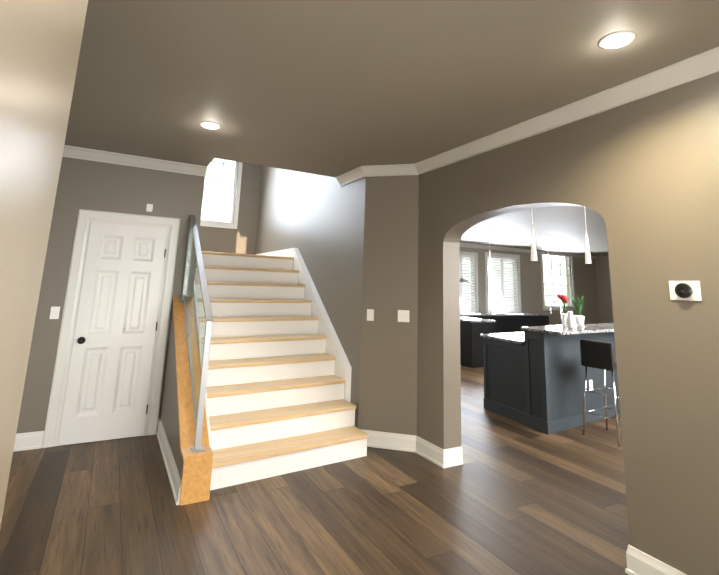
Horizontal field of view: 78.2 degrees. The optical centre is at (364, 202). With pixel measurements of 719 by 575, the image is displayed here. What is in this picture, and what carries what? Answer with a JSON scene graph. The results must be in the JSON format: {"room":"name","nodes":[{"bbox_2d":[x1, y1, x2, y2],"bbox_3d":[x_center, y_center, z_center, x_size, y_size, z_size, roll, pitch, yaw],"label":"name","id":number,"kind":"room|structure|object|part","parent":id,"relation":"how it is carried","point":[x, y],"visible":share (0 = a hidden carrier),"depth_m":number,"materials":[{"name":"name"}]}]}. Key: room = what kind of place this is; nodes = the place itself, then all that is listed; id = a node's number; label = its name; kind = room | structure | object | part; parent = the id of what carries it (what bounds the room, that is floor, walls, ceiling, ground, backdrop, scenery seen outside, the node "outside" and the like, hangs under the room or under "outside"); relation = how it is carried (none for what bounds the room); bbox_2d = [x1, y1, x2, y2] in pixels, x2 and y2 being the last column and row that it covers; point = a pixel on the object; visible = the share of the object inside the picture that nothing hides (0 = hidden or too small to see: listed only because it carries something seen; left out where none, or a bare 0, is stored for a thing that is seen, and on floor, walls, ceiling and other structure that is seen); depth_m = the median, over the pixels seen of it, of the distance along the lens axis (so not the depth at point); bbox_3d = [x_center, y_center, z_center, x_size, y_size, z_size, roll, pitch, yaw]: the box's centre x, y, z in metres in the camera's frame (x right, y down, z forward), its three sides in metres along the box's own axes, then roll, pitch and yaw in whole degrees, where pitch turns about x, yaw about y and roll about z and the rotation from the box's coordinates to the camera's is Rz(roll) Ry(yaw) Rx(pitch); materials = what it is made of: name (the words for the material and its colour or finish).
{"room":"entrance hall","nodes":[
{"label":"entrance hall","id":0,"kind":"room"},
{"bbox_2d":[0,0,87,527],"bbox_3d":[0.104,-0.139,-0.781,0.160,3.000,5.300,8,-12,-28],"label":"wall","id":1,"kind":"structure","parent":0,"point":[40,43],"depth_m":1.16,"materials":[{"name":"beige paint"}]},
{"bbox_2d":[16,157,186,443],"bbox_3d":[-3.682,-0.425,4.145,3.750,5.200,0.200,8,-12,-28],"label":"wall","id":2,"kind":"structure","parent":0,"point":[96,186],"depth_m":4.38,"materials":[{"name":"paint"}]},
{"bbox_2d":[13,431,43,451],"bbox_3d":[-4.126,1.983,3.339,2.783,0.140,0.024,8,-12,-28],"label":"baseboard","id":3,"kind":"structure","parent":2,"relation":"attached to","point":[30,440],"depth_m":3.95,"materials":[{"name":"white wood"}]},
{"bbox_2d":[49,307,59,318],"bbox_3d":[-2.937,1.049,4.189,0.072,0.115,0.006,8,-12,-28],"label":"light switch","id":4,"kind":"object","parent":2,"relation":"attached to","point":[55,315],"visible":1,"depth_m":4.19,"materials":[{"name":"white plastic"}]},
{"bbox_2d":[42,209,179,447],"bbox_3d":[-2.448,1.193,4.386,0.945,2.190,0.102,8,-12,-28],"label":"door frame","id":5,"kind":"structure","parent":2,"relation":"in","point":[86,218],"depth_m":4.42,"materials":[{"name":"white wood"}]},
{"bbox_3d":[-2.696,1.318,4.204,0.064,0.064,0.069,8,-12,-28],"label":"knob","id":6,"kind":"part","parent":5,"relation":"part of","materials":[{"name":"brown metal"}]},
{"bbox_2d":[58,222,167,445],"bbox_3d":[-2.460,1.253,4.402,0.713,2.062,0.042,8,-12,-28],"label":"door","id":7,"kind":"structure","parent":5,"relation":"attached to","point":[107,388],"depth_m":4.38,"materials":[{"name":"white wood"}]},
{"bbox_3d":[-2.148,1.306,4.553,0.012,1.640,0.012,8,-12,-28],"label":"door hinge","id":8,"kind":"part","parent":7,"relation":"part of","materials":[{"name":"white wood"}]},
{"bbox_2d":[146,204,152,211],"bbox_3d":[-2.296,0.061,4.717,0.060,0.080,0.024,8,-12,-28],"label":"sensor","id":9,"kind":"object","parent":2,"relation":"attached to","point":[149,207],"visible":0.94,"depth_m":4.71,"materials":[{"name":"white plastic"}]},
{"bbox_2d":[62,47,718,258],"bbox_3d":[3.393,-0.106,5.448,17.400,0.102,12.800,8,-12,-28],"label":"crown molding","id":10,"kind":"structure","parent":2,"relation":"attached to","point":[699,66],"depth_m":3.54,"materials":[{"name":"white wood"}]},
{"bbox_2d":[160,174,204,419],"bbox_3d":[-2.723,0.043,6.418,0.192,5.200,3.310,8,-12,-28],"label":"wall","id":11,"kind":"structure","parent":0,"point":[193,199],"depth_m":4.89,"materials":[{"name":"paint"}]},
{"bbox_2d":[199,162,261,254],"bbox_3d":[-2.747,0.378,8.155,1.498,5.200,0.200,8,-12,-28],"label":"wall","id":12,"kind":"structure","parent":0,"point":[241,238],"depth_m":8.31,"materials":[{"name":"paint"}]},
{"bbox_2d":[200,161,242,228],"bbox_3d":[-2.845,-0.486,8.165,1.102,1.890,0.088,8,-12,-28],"label":"window","id":13,"kind":"structure","parent":12,"relation":"in","point":[234,214],"depth_m":8.25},
{"bbox_2d":[0,365,629,574],"bbox_3d":[2.990,2.748,5.474,17.800,0.120,14.500,8,-12,-28],"label":"floor","id":14,"kind":"structure","parent":0,"point":[508,496],"depth_m":2.99,"materials":[{"name":"brown wood"}]},
{"bbox_2d":[157,215,367,505],"bbox_3d":[-1.671,1.444,5.685,1.710,2.238,4.768,8,-12,-28],"label":"staircase","id":15,"kind":"structure","parent":14,"relation":"on","point":[257,384],"depth_m":4.20,"materials":[{"name":"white wood"}]},
{"bbox_3d":[-1.675,2.138,3.747,0.024,0.140,1.607,8,-12,-28],"label":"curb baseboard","id":16,"kind":"part","parent":15,"relation":"part of","materials":[{"name":"white wood"}]},
{"bbox_3d":[-1.556,0.956,4.044,0.010,1.774,1.415,8,-12,-28],"label":"rail glass","id":17,"kind":"part","parent":15,"relation":"part of","materials":[{"name":"clear glass"}]},
{"bbox_3d":[-1.554,0.969,4.038,0.085,1.923,1.587,8,-12,-28],"label":"rail metal","id":18,"kind":"part","parent":15,"relation":"part of","materials":[{"name":"grey metal"}]},
{"bbox_2d":[460,321,548,367],"bbox_3d":[3.551,3.321,10.987,4.554,0.880,2.398,8,-12,-28],"label":"base cabinet","id":19,"kind":"object","parent":14,"relation":"on","point":[473,326],"depth_m":9.06,"materials":[{"name":"black wood"}]},
{"bbox_2d":[460,313,549,320],"bbox_3d":[3.562,2.867,11.061,4.574,0.040,2.418,8,-12,-28],"label":"countertop","id":20,"kind":"structure","parent":19,"relation":"on","point":[463,316],"depth_m":11.85,"materials":[{"name":"stone"}]},
{"bbox_2d":[480,320,619,434],"bbox_3d":[2.793,2.257,6.100,2.575,1.070,1.378,8,-12,-28],"label":"kitchen island","id":21,"kind":"object","parent":14,"relation":"on","point":[534,377],"depth_m":5.27,"materials":[{"name":"painted wood"},{"name":"granite"}]},
{"bbox_2d":[521,324,613,335],"bbox_3d":[3.014,1.630,5.733,2.580,0.035,0.887,8,-12,-28],"label":"island countertop","id":22,"kind":"structure","parent":21,"relation":"on","point":[588,329],"depth_m":5.24,"materials":[{"name":"grey stone"}]},
{"bbox_2d":[557,294,567,325],"bbox_3d":[2.554,1.382,5.680,0.155,0.402,0.130,8,-12,-28],"label":"flower","id":23,"kind":"object","parent":22,"relation":"on","point":[563,298],"visible":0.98,"depth_m":5.66,"materials":[{"name":"red plant"}]},
{"bbox_2d":[566,311,574,327],"bbox_3d":[2.490,1.422,5.346,0.115,0.192,0.115,8,-12,-28],"label":"jar","id":24,"kind":"object","parent":22,"relation":"on","point":[570,319],"visible":1,"depth_m":5.30,"materials":[{"name":"white ceramic"}]},
{"bbox_2d":[571,294,587,325],"bbox_3d":[2.850,1.418,5.832,0.321,0.406,0.315,8,-12,-28],"label":"plant","id":25,"kind":"object","parent":22,"relation":"on","point":[579,320],"visible":1,"depth_m":5.78,"materials":[{"name":"green plant"}]},
{"bbox_3d":[2.825,1.558,5.810,0.143,0.121,0.143,8,-12,-28],"label":"pot","id":26,"kind":"part","parent":25,"relation":"part of","materials":[{"name":"white ceramic"}]},
{"bbox_2d":[589,380,592,388],"bbox_3d":[2.781,2.248,5.436,0.070,0.115,0.015,8,-12,-28],"label":"outlet","id":27,"kind":"object","parent":21,"relation":"attached to","point":[590,381],"depth_m":5.43,"materials":[{"name":"white plastic"}]},
{"bbox_2d":[580,339,620,446],"bbox_3d":[2.688,2.044,4.856,0.441,1.011,0.422,8,-12,-28],"label":"bar stool","id":28,"kind":"object","parent":14,"relation":"on","point":[598,354],"visible":0.83,"depth_m":4.82,"materials":[{"name":"black"}]},
{"bbox_3d":[2.697,1.690,4.923,0.405,0.290,0.380,8,-12,-28],"label":"seat","id":29,"kind":"part","parent":28,"relation":"part of","materials":[{"name":"black leather"}]},
{"bbox_2d":[255,166,418,435],"bbox_3d":[-0.699,0.157,6.682,0.620,5.200,4.800,8,-12,-28],"label":"wall","id":30,"kind":"structure","parent":0,"point":[355,243],"depth_m":4.69,"materials":[{"name":"paint"}]},
{"bbox_2d":[367,309,373,320],"bbox_3d":[0.058,1.157,4.530,0.072,0.115,0.006,-1,-11,14],"label":"switch plate","id":31,"kind":"object","parent":30,"relation":"attached to","point":[369,317],"visible":1,"depth_m":4.53,"materials":[{"name":"white plastic"}]},
{"bbox_2d":[398,310,408,321],"bbox_3d":[0.391,1.146,4.445,0.118,0.115,0.006,-1,-11,14],"label":"switch plate","id":32,"kind":"object","parent":30,"relation":"attached to","point":[403,318],"visible":1,"depth_m":4.44,"materials":[{"name":"white plastic"}]},
{"bbox_2d":[360,429,446,468],"bbox_3d":[0.324,2.265,4.087,0.400,0.140,0.824,8,-12,-28],"label":"baseboard","id":33,"kind":"structure","parent":30,"relation":"attached to","point":[435,454],"depth_m":4.20,"materials":[{"name":"white wood"}]},
{"bbox_2d":[64,0,718,176],"bbox_3d":[-0.638,-1.306,0.811,6.080,0.250,8.810,8,-12,-28],"label":"ceiling","id":34,"kind":"structure","parent":0,"point":[333,88],"depth_m":2.67,"materials":[{"name":"paint"}]},
{"bbox_2d":[200,122,220,128],"bbox_3d":[-1.287,-0.638,3.692,0.170,0.007,0.170,8,-12,-28],"label":"recessed light","id":35,"kind":"object","parent":34,"relation":"in","point":[210,125],"depth_m":3.68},
{"bbox_2d":[598,31,635,49],"bbox_3d":[1.299,-0.831,2.279,0.170,0.006,0.170,8,-12,-28],"label":"recessed light","id":36,"kind":"object","parent":34,"relation":"in","point":[616,41],"depth_m":2.27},
{"bbox_2d":[459,247,598,325],"bbox_3d":[2.820,2.460,12.236,11.340,3.000,0.200,8,-12,-28],"label":"wall","id":37,"kind":"structure","parent":0,"point":[585,284],"depth_m":13.54,"materials":[{"name":"paint"}]},
{"bbox_2d":[459,251,478,312],"bbox_3d":[2.627,2.217,12.076,1.187,1.737,0.081,8,-12,-28],"label":"kitchen window","id":38,"kind":"structure","parent":37,"relation":"in","point":[466,305],"depth_m":12.21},
{"bbox_2d":[485,252,521,312],"bbox_3d":[4.006,2.378,12.833,1.392,1.760,0.081,8,-12,-28],"label":"kitchen window","id":39,"kind":"structure","parent":37,"relation":"in","point":[503,307],"depth_m":12.84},
{"bbox_2d":[540,253,575,309],"bbox_3d":[6.105,2.463,14.017,1.530,1.879,0.090,8,-12,-28],"label":"kitchen window","id":40,"kind":"structure","parent":37,"relation":"in","point":[553,307],"depth_m":14.05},
{"bbox_2d":[460,206,607,255],"bbox_3d":[6.127,0.093,6.968,11.540,0.250,13.200,8,-12,-28],"label":"ceiling","id":41,"kind":"structure","parent":0,"point":[565,228],"depth_m":9.38,"materials":[{"name":"paint"}]},
{"bbox_2d":[460,274,470,282],"bbox_3d":[2.318,1.355,10.516,0.400,1.112,0.400,8,-12,-28],"label":"dome pendant light","id":42,"kind":"object","parent":41,"relation":"hanging from","point":[462,280],"visible":0.79,"depth_m":10.29,"materials":[{"name":"grey"}]},
{"bbox_2d":[487,228,491,269],"bbox_3d":[2.595,0.971,9.169,0.107,0.852,0.110,8,-12,-28],"label":"pendant light","id":43,"kind":"object","parent":41,"relation":"hanging from","point":[490,264],"visible":1,"depth_m":9.12,"materials":[{"name":"white"}]},
{"bbox_2d":[531,216,537,260],"bbox_3d":[1.901,0.192,5.013,0.107,0.941,0.110,8,-12,-28],"label":"pendant light","id":44,"kind":"object","parent":41,"relation":"hanging from","point":[533,252],"visible":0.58,"depth_m":4.93,"materials":[{"name":"white glass"}]},
{"bbox_2d":[545,235,549,269],"bbox_3d":[4.158,1.146,10.028,0.107,0.775,0.110,8,-12,-28],"label":"pendant light","id":45,"kind":"object","parent":41,"relation":"hanging from","point":[548,265],"visible":1,"depth_m":9.98,"materials":[{"name":"white"}]},
{"bbox_2d":[584,206,591,263],"bbox_3d":[2.738,0.296,5.471,0.107,0.921,0.110,8,-12,-28],"label":"pendant light","id":46,"kind":"object","parent":41,"relation":"hanging from","point":[587,256],"visible":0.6,"depth_m":5.39,"materials":[{"name":"white glass"}]},
{"bbox_2d":[417,72,718,574],"bbox_3d":[2.359,0.364,1.461,0.200,3.000,7.100,8,-12,-28],"label":"wall","id":47,"kind":"structure","parent":0,"point":[640,177],"depth_m":2.56,"materials":[{"name":"paint"}]},
{"bbox_2d":[625,544,686,574],"bbox_3d":[2.705,1.604,0.279,0.024,0.140,5.104,8,-12,-28],"label":"baseboard","id":48,"kind":"structure","parent":47,"relation":"attached to","point":[639,562],"depth_m":2.38,"materials":[{"name":"white wood"}]},
{"bbox_2d":[669,281,701,300],"bbox_3d":[1.711,0.475,2.373,0.034,0.104,0.150,8,-12,-28],"label":"thermostat plate","id":49,"kind":"object","parent":47,"relation":"attached to","point":[696,293],"depth_m":2.36,"materials":[{"name":"white plastic"}]},
{"bbox_3d":[1.708,0.474,2.372,0.027,0.080,0.080,8,-12,-28],"label":"thermostat dial","id":50,"kind":"part","parent":49,"relation":"part of","materials":[{"name":"black plastic"}]},
{"bbox_2d":[595,255,613,322],"bbox_3d":[11.027,2.164,9.392,0.200,3.000,13.200,8,-12,-28],"label":"wall","id":51,"kind":"structure","parent":0,"point":[604,297],"depth_m":14.66,"materials":[{"name":"paint"}]},
{"label":"outside","id":52,"kind":"structure","parent":0,"visible":0},
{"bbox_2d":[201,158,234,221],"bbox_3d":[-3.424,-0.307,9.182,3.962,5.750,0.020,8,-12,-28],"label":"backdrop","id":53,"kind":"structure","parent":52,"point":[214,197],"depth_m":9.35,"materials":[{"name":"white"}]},
{"bbox_2d":[462,254,565,309],"bbox_3d":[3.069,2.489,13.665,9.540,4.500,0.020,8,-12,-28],"label":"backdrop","id":54,"kind":"structure","parent":52,"point":[556,282],"depth_m":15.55,"materials":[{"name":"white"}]}
]}

